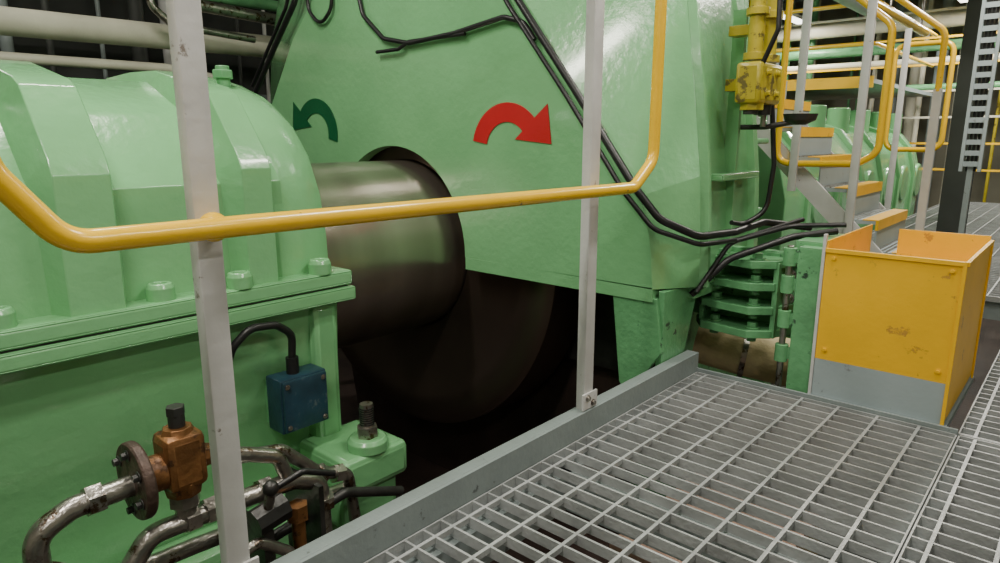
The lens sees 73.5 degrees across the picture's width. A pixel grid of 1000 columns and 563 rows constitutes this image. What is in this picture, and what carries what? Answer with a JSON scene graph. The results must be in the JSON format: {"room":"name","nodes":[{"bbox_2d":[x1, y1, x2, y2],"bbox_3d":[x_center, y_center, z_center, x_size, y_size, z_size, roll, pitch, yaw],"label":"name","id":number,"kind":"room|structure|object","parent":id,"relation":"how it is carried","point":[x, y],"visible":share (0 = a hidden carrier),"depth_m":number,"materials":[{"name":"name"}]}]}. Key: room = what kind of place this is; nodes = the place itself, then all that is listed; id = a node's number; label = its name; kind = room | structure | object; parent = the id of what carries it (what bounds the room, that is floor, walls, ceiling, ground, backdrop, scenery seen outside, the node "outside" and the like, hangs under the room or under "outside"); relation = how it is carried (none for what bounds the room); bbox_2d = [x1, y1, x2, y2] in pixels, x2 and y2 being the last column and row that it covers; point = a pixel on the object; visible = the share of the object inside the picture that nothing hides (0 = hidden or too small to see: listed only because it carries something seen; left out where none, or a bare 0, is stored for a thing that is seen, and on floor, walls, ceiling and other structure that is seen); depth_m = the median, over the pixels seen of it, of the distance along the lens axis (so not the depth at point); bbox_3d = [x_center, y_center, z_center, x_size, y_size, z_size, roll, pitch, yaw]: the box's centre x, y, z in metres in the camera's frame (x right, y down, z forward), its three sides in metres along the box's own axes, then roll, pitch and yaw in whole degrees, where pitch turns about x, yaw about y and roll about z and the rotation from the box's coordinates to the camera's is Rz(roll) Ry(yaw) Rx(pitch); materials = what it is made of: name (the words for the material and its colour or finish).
{"room":"mechanical room","nodes":[
{"label":"mechanical room","id":0,"kind":"room"},
{"bbox_2d":[0,0,277,94],"bbox_3d":[-0.728,-2.687,11.007,0.100,6.100,24.000,11,16,40],"label":"wall","id":1,"kind":"structure","parent":0,"point":[116,9],"depth_m":7.08,"materials":[{"name":"paint"}]},
{"bbox_2d":[338,318,999,562],"bbox_3d":[3.803,1.190,7.743,12.000,0.100,24.000,11,16,40],"label":"floor","id":2,"kind":"structure","parent":0,"point":[419,471],"depth_m":6.78,"materials":[{"name":"paint"}]},
{"bbox_2d":[0,0,277,102],"bbox_3d":[-1.905,-1.919,7.457,1.750,6.100,15.001,11,16,40],"label":"pipe","id":3,"kind":"object","parent":2,"relation":"on","point":[134,32],"visible":0.23,"depth_m":5.45,"materials":[{"name":"beige paint"}]},
{"bbox_2d":[0,60,406,562],"bbox_3d":[-2.286,0.609,2.911,2.455,3.080,2.840,11,16,40],"label":"housing","id":4,"kind":"object","parent":2,"relation":"on","point":[95,348],"visible":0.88,"depth_m":2.59,"materials":[{"name":"green paint"}]},
{"bbox_2d":[22,444,403,562],"bbox_3d":[-1.029,0.912,2.568,0.708,0.837,1.509,11,16,40],"label":"piping","id":5,"kind":"object","parent":4,"relation":"attached to","point":[308,501],"visible":0.93,"depth_m":2.37,"materials":[{"name":"metal"}]},
{"bbox_2d":[111,403,210,529],"bbox_3d":[-1.064,0.612,2.175,0.250,0.425,0.291,11,16,40],"label":"valve","id":6,"kind":"object","parent":5,"relation":"on","point":[177,467],"visible":0.93,"depth_m":2.12,"materials":[{"name":"metal"}]},
{"bbox_2d":[265,355,328,434],"bbox_3d":[-0.923,0.491,3.039,0.178,0.325,0.235,11,16,40],"label":"junction box","id":7,"kind":"object","parent":4,"relation":"attached to","point":[296,398],"visible":0.98,"depth_m":2.98,"materials":[{"name":"blue paint"}]},
{"bbox_2d":[231,321,295,359],"bbox_3d":[-1.028,0.268,2.874,0.102,0.206,0.313,11,16,40],"label":"cable","id":8,"kind":"object","parent":7,"relation":"attached to","point":[256,327],"depth_m":2.84,"materials":[{"name":"black rubber"}]},
{"bbox_2d":[357,401,377,439],"bbox_3d":[-0.616,0.654,3.103,0.087,0.190,0.100,11,16,40],"label":"stud","id":9,"kind":"object","parent":4,"relation":"on","point":[367,428],"visible":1,"depth_m":3.07,"materials":[{"name":"metal"}]},
{"bbox_2d":[311,160,466,347],"bbox_3d":[-0.974,-0.195,4.452,1.200,1.200,2.090,11,16,40],"label":"shaft","id":10,"kind":"object","parent":4,"relation":"attached to","point":[408,273],"visible":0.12,"depth_m":4.08,"materials":[{"name":"metal"}]},
{"bbox_2d":[271,0,758,534],"bbox_3d":[-0.396,-0.722,4.997,4.348,4.800,1.020,11,16,40],"label":"machine housing","id":11,"kind":"object","parent":2,"relation":"on","point":[429,99],"depth_m":3.82,"materials":[{"name":"green paint"}]},
{"bbox_2d":[293,98,337,141],"bbox_3d":[-1.420,-1.230,5.113,0.595,0.320,0.006,11,16,40],"label":"direction arrow","id":12,"kind":"object","parent":11,"relation":"attached to","point":[300,118],"visible":0.98,"depth_m":5.07,"materials":[{"name":"paint"}]},
{"bbox_2d":[341,146,578,422],"bbox_3d":[-0.551,-0.296,4.918,2.660,2.660,0.396,11,16,40],"label":"wheel","id":13,"kind":"object","parent":11,"relation":"attached to","point":[503,337],"visible":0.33,"depth_m":4.51,"materials":[{"name":"grey metal"}]},
{"bbox_2d":[473,102,551,143],"bbox_3d":[0.061,-0.907,3.843,0.591,0.235,0.006,11,16,40],"label":"red direction arrow","id":14,"kind":"object","parent":11,"relation":"attached to","point":[537,128],"visible":1,"depth_m":3.80,"materials":[{"name":"paint"}]},
{"bbox_2d":[251,0,846,296],"bbox_3d":[-0.249,-1.102,4.224,4.478,2.053,1.085,6,13,24],"label":"cables","id":15,"kind":"object","parent":11,"relation":"attached to","point":[749,224],"visible":0.97,"depth_m":3.56,"materials":[{"name":"black rubber"}]},
{"bbox_2d":[693,245,797,341],"bbox_3d":[1.351,0.046,3.788,0.630,0.489,0.400,11,16,40],"label":"bracket","id":16,"kind":"object","parent":11,"relation":"attached to","point":[749,301],"visible":0.55,"depth_m":3.65,"materials":[{"name":"green metal"}]},
{"bbox_2d":[725,0,783,126],"bbox_3d":[1.303,-1.385,3.330,0.291,1.200,0.300,11,16,40],"label":"hydraulic actuator","id":17,"kind":"object","parent":11,"relation":"attached to","point":[756,86],"visible":1,"depth_m":3.31,"materials":[{"name":"yellow paint"}]},
{"bbox_2d":[740,113,817,129],"bbox_3d":[1.472,-0.843,3.539,0.385,0.079,0.170,11,16,40],"label":"lever","id":18,"kind":"object","parent":11,"relation":"attached to","point":[795,118],"visible":0.91,"depth_m":3.45,"materials":[{"name":"metal"}]},
{"bbox_2d":[630,138,768,496],"bbox_3d":[0.328,-0.448,5.856,3.580,3.900,1.050,11,16,40],"label":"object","id":19,"kind":"object","parent":2,"relation":"on","point":[693,328],"visible":0.05,"depth_m":4.74,"materials":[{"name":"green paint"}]},
{"bbox_2d":[405,301,999,562],"bbox_3d":[4.550,0.698,6.346,3.190,1.454,16.900,11,16,40],"label":"support frame","id":20,"kind":"object","parent":2,"relation":"on","point":[991,309],"visible":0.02,"depth_m":2.38,"materials":[{"name":"grey paint"}]},
{"bbox_2d":[364,372,956,562],"bbox_3d":[0.125,0.927,1.727,1.190,0.044,4.200,11,16,40],"label":"walkway grating","id":21,"kind":"object","parent":20,"relation":"on","point":[881,472],"visible":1,"depth_m":2.48,"materials":[{"name":"metal"}]},
{"bbox_2d":[270,350,958,562],"bbox_3d":[0.105,0.898,1.752,1.260,0.205,4.220,11,16,40],"label":"kerb","id":22,"kind":"object","parent":21,"relation":"attached to","point":[365,537],"visible":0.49,"depth_m":2.44,"materials":[{"name":"grey paint"}]},
{"bbox_2d":[165,0,258,562],"bbox_3d":[-0.675,-0.192,1.525,0.064,2.470,0.096,11,16,40],"label":"post","id":23,"kind":"object","parent":22,"relation":"on","point":[184,17],"visible":1,"depth_m":1.56,"materials":[{"name":"grey metal"}]},
{"bbox_2d":[0,0,666,253],"bbox_3d":[-0.129,-0.802,1.958,0.084,1.209,2.419,11,16,40],"label":"guard rail","id":24,"kind":"object","parent":23,"relation":"attached to","point":[15,196],"visible":1,"depth_m":1.61,"materials":[{"name":"metal"}]},
{"bbox_2d":[576,0,604,410],"bbox_3d":[0.372,-0.442,2.682,0.064,2.470,0.106,11,16,40],"label":"post","id":25,"kind":"object","parent":22,"relation":"on","point":[586,397],"visible":0.74,"depth_m":2.70,"materials":[{"name":"grey metal"}]},
{"bbox_2d":[871,202,999,302],"bbox_3d":[6.990,-0.627,8.912,3.150,0.044,9.490,11,16,40],"label":"walkway grating","id":26,"kind":"object","parent":20,"relation":"on","point":[983,218],"visible":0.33,"depth_m":9.61,"materials":[{"name":"metal"}]},
{"bbox_2d":[883,28,956,208],"bbox_3d":[4.194,-1.375,6.822,0.552,2.295,0.071,11,16,40],"label":"handrail","id":27,"kind":"object","parent":26,"relation":"on","point":[907,44],"visible":0.8,"depth_m":6.77,"materials":[{"name":"yellow metal"}]},
{"bbox_2d":[936,0,997,233],"bbox_3d":[5.669,-2.797,7.958,0.280,4.595,0.250,11,16,40],"label":"support column","id":28,"kind":"structure","parent":26,"relation":"on","point":[953,184],"depth_m":8.11,"materials":[{"name":"metal"}]},
{"bbox_2d":[896,435,999,562],"bbox_3d":[1.040,1.098,0.935,1.245,0.044,4.200,11,16,40],"label":"walkway grating","id":29,"kind":"object","parent":20,"relation":"on","point":[961,511],"visible":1,"depth_m":2.31,"materials":[{"name":"metal"}]},
{"bbox_2d":[957,350,999,444],"bbox_3d":[3.494,0.511,3.649,1.250,0.044,3.190,11,16,40],"label":"walkway grating","id":30,"kind":"object","parent":20,"relation":"on","point":[982,421],"visible":0.91,"depth_m":3.12,"materials":[{"name":"metal"}]},
{"bbox_2d":[609,473,819,562],"bbox_3d":[0.114,1.833,2.075,2.057,1.040,3.533,3,13,15],"label":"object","id":31,"kind":"object","parent":2,"relation":"on","point":[611,546],"visible":0.02,"depth_m":3.00,"materials":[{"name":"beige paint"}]},
{"bbox_2d":[692,326,821,554],"bbox_3d":[1.729,1.061,4.322,1.005,1.598,0.331,6,13,25],"label":"pipe","id":32,"kind":"object","parent":2,"relation":"on","point":[739,356],"visible":0.31,"depth_m":4.16,"materials":[{"name":"metal"}]},
{"bbox_2d":[736,105,921,384],"bbox_3d":[4.300,-1.059,10.457,2.700,3.150,6.944,11,16,40],"label":"machine housing","id":33,"kind":"object","parent":2,"relation":"on","point":[785,205],"visible":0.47,"depth_m":9.04,"materials":[{"name":"green paint"}]},
{"bbox_2d":[756,81,907,254],"bbox_3d":[2.283,-0.107,5.867,2.970,3.230,1.250,11,16,40],"label":"stairs","id":34,"kind":"structure","parent":2,"relation":"on","point":[815,142],"depth_m":5.16,"materials":[{"name":"grey metal"}]},
{"bbox_2d":[775,0,895,233],"bbox_3d":[2.357,-1.290,4.786,0.738,2.200,0.069,11,16,40],"label":"stair handrail","id":35,"kind":"object","parent":34,"relation":"on","point":[873,12],"visible":0.91,"depth_m":4.75,"materials":[{"name":"yellow metal"}]},
{"bbox_2d":[749,0,948,230],"bbox_3d":[2.889,-1.528,5.824,1.604,2.225,0.048,11,16,40],"label":"handrail","id":36,"kind":"object","parent":34,"relation":"attached to","point":[938,91],"visible":0.86,"depth_m":5.34,"materials":[{"name":"grey metal"}]},
{"bbox_2d":[776,0,937,100],"bbox_3d":[4.954,-2.369,13.015,4.900,4.630,4.430,11,16,40],"label":"platform","id":37,"kind":"object","parent":2,"relation":"on","point":[838,88],"visible":0.28,"depth_m":10.28,"materials":[{"name":"yellow paint"}]},
{"bbox_2d":[748,0,999,212],"bbox_3d":[9.793,-3.270,13.706,11.800,6.100,2.580,11,16,40],"label":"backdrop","id":38,"kind":"object","parent":2,"relation":"on","point":[950,16],"visible":0.09,"depth_m":14.08,"materials":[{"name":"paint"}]},
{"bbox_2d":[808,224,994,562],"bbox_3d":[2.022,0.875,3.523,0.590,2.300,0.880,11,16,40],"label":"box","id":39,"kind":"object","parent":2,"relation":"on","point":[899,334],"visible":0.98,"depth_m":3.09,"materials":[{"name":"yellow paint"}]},
{"bbox_2d":[774,233,843,392],"bbox_3d":[1.640,0.230,3.550,0.187,0.930,0.502,11,16,40],"label":"hinged door","id":40,"kind":"structure","parent":39,"relation":"attached to","point":[807,253],"depth_m":3.35,"materials":[{"name":"green paint"}]},
{"bbox_2d":[784,0,888,10],"bbox_3d":[3.803,-4.870,6.433,12.000,0.100,24.000,11,16,40],"label":"ceiling","id":41,"kind":"structure","parent":0,"point":[798,5],"depth_m":17.25,"materials":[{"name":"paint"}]},
{"bbox_2d":[783,0,801,23],"bbox_3d":[6.045,-5.890,13.746,0.250,0.995,1.300,11,16,40],"label":"fluorescent light fixture","id":42,"kind":"object","parent":41,"relation":"hanging from","point":[796,18],"visible":0.51,"depth_m":13.78,"materials":[{"name":"white paint"}]},
{"bbox_2d":[833,0,929,36],"bbox_3d":[4.849,-4.069,7.816,11.800,2.050,7.158,11,16,40],"label":"overhead pipework","id":43,"kind":"object","parent":41,"relation":"hanging from","point":[898,17],"visible":0.54,"depth_m":8.10,"materials":[{"name":"white paint"}]},
{"bbox_2d":[958,0,999,233],"bbox_3d":[4.846,-2.507,6.614,0.190,4.595,0.100,11,16,40],"label":"cable tray","id":44,"kind":"object","parent":41,"relation":"attached to","point":[970,166],"visible":0.99,"depth_m":6.73,"materials":[{"name":"grey paint"}]},
{"bbox_2d":[758,0,999,213],"bbox_3d":[11.788,-3.747,15.909,12.000,6.100,0.100,11,16,40],"label":"wall","id":45,"kind":"structure","parent":0,"point":[993,194],"depth_m":16.79,"materials":[{"name":"paint"}]}
]}

